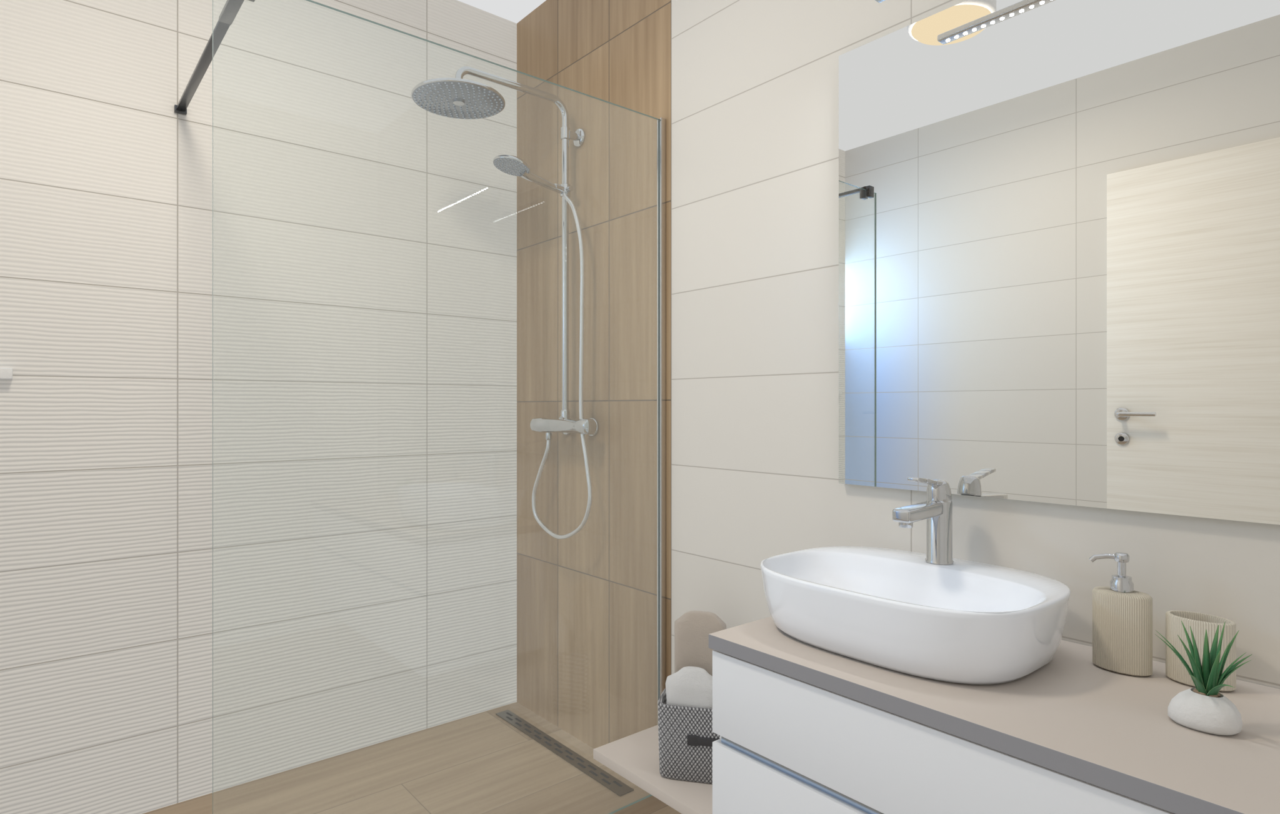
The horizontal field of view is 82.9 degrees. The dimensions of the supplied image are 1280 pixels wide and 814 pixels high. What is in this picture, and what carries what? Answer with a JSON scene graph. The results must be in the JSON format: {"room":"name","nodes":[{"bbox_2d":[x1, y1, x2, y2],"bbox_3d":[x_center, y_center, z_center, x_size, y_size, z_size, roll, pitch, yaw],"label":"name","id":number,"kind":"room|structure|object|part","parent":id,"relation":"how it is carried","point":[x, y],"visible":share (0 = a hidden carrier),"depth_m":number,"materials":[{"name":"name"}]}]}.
{"room":"bathroom","nodes":[
{"label":"bathroom","id":0,"kind":"room"},
{"bbox_2d":[0,368,12,378],"bbox_3d":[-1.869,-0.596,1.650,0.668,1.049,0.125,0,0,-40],"label":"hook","id":1,"kind":"structure","parent":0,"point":[5,373],"depth_m":1.81,"materials":[{"name":"white plastic"}]},
{"bbox_2d":[0,0,514,813],"bbox_3d":[-1.357,-0.170,2.115,2.190,2.600,0.120,0,0,-40],"label":"wall","id":2,"kind":"structure","parent":0,"point":[105,430],"depth_m":2.15,"materials":[{"name":"white tile"}]},
{"bbox_2d":[142,701,681,813],"bbox_3d":[-0.302,1.180,0.866,2.440,0.100,3.390,0,0,-40],"label":"floor","id":3,"kind":"structure","parent":0,"point":[203,804],"depth_m":2.18,"materials":[{"name":"tile"}]},
{"bbox_2d":[174,0,666,813],"bbox_3d":[-0.638,0.135,2.074,1.159,1.983,0.866,0,0,-40],"label":"screen","id":4,"kind":"object","parent":3,"relation":"on","point":[229,11],"visible":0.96,"depth_m":1.70,"materials":[{"name":"clear glass"}]},
{"bbox_3d":[-1.036,-0.834,1.740,0.032,0.047,0.866,0,0,-40],"label":"rail","id":5,"kind":"part","parent":4,"relation":"part of","materials":[{"name":"silver metal"}]},
{"bbox_2d":[495,709,633,796],"bbox_3d":[-0.274,1.128,2.401,0.052,0.003,0.735,0,0,-40],"label":"shower drain","id":6,"kind":"object","parent":3,"relation":"on","point":[537,732],"depth_m":2.35,"materials":[{"name":"silver metal"}]},
{"bbox_2d":[456,0,546,23],"bbox_3d":[-0.302,-1.520,0.866,2.440,0.100,3.390,0,0,-40],"label":"ceiling","id":7,"kind":"structure","parent":0,"point":[515,11],"depth_m":2.66,"materials":[{"name":"paint"}]},
{"bbox_2d":[515,0,1279,748],"bbox_3d":[0.587,-0.170,1.612,0.120,2.600,3.390,0,0,-40],"label":"wall","id":8,"kind":"structure","parent":0,"point":[746,92],"depth_m":1.99,"materials":[{"name":"white tile"}]},
{"bbox_2d":[410,66,598,538],"bbox_3d":[-0.416,-0.297,2.261,0.580,1.464,0.343,0,0,-40],"label":"shower rail","id":9,"kind":"object","parent":8,"relation":"attached to","point":[589,422],"depth_m":2.31,"materials":[{"name":"silver metal"}]},
{"bbox_2d":[593,724,712,813],"bbox_3d":[0.221,0.933,1.745,0.267,0.026,0.763,0,0,-40],"label":"shelf","id":10,"kind":"object","parent":8,"relation":"attached to","point":[634,758],"visible":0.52,"depth_m":1.83,"materials":[{"name":"beige"}]},
{"bbox_2d":[657,610,726,783],"bbox_3d":[0.165,0.722,1.826,0.229,0.394,0.132,0,0,12],"label":"basket","id":11,"kind":"object","parent":10,"relation":"on","point":[687,736],"visible":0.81,"depth_m":1.79,"materials":[{"name":"grey fabric"}]},
{"bbox_2d":[664,665,721,767],"bbox_3d":[0.132,0.772,1.805,0.102,0.248,0.121,0,0,-40],"label":"towel","id":12,"kind":"object","parent":11,"relation":"in","point":[689,736],"depth_m":1.78,"materials":[{"name":"white fabric"}]},
{"bbox_2d":[673,610,726,754],"bbox_3d":[0.154,0.705,1.861,0.103,0.360,0.122,0,0,-40],"label":"towel","id":13,"kind":"object","parent":11,"relation":"in","point":[692,652],"depth_m":1.84,"materials":[{"name":"beige fabric"}]},
{"bbox_3d":[0.171,0.814,1.760,0.070,0.026,0.092,0,0,-40],"label":"handle","id":14,"kind":"part","parent":11,"relation":"part of","materials":[{"name":"grey leather"}]},
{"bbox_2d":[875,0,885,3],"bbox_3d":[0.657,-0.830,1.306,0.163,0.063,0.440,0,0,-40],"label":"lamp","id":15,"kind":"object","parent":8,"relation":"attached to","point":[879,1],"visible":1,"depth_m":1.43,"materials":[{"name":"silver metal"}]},
{"bbox_2d":[708,616,1279,813],"bbox_3d":[0.693,0.645,1.029,0.465,0.450,1.208,0,0,-40],"label":"bathroom vanity","id":16,"kind":"object","parent":8,"relation":"attached to","point":[799,726],"visible":0.67,"depth_m":1.04,"materials":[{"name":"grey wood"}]},
{"bbox_2d":[760,476,1071,684],"bbox_3d":[0.477,0.274,1.313,0.392,0.290,0.506,0,0,-40],"label":"basin","id":17,"kind":"object","parent":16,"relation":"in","point":[937,611],"visible":1,"depth_m":1.22,"materials":[{"name":"white ceramic"}]},
{"bbox_2d":[891,476,953,564],"bbox_3d":[0.534,0.214,1.363,0.166,0.170,0.051,0,0,-40],"label":"faucet","id":18,"kind":"object","parent":17,"relation":"on","point":[937,510],"depth_m":1.38,"materials":[{"name":"silver metal"}]},
{"bbox_2d":[1088,551,1152,676],"bbox_3d":[0.770,0.326,1.160,0.056,0.186,0.084,0,0,-40],"label":"soap dispenser","id":19,"kind":"object","parent":16,"relation":"on","point":[1122,625],"visible":1,"depth_m":1.14,"materials":[{"name":"ceramic"}]},
{"bbox_2d":[1165,610,1236,691],"bbox_3d":[0.851,0.369,1.102,0.060,0.100,0.086,0,0,-40],"label":"tumbler","id":20,"kind":"object","parent":16,"relation":"on","point":[1199,624],"visible":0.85,"depth_m":1.09,"materials":[{"name":"ceramic"}]},
{"bbox_2d":[1155,620,1252,735],"bbox_3d":[0.742,0.350,0.956,0.092,0.138,0.100,0,0,-40],"label":"potted plant","id":21,"kind":"object","parent":16,"relation":"on","point":[1204,705],"visible":1,"depth_m":0.94,"materials":[{"name":"green plant"}]},
{"bbox_2d":[838,0,1279,524],"bbox_3d":[0.845,-0.312,1.193,0.020,0.970,1.200,0,0,-40],"label":"mirror","id":22,"kind":"object","parent":8,"relation":"attached to","point":[1059,251],"visible":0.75,"depth_m":1.28,"materials":[{"name":"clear mirror"}]}
]}

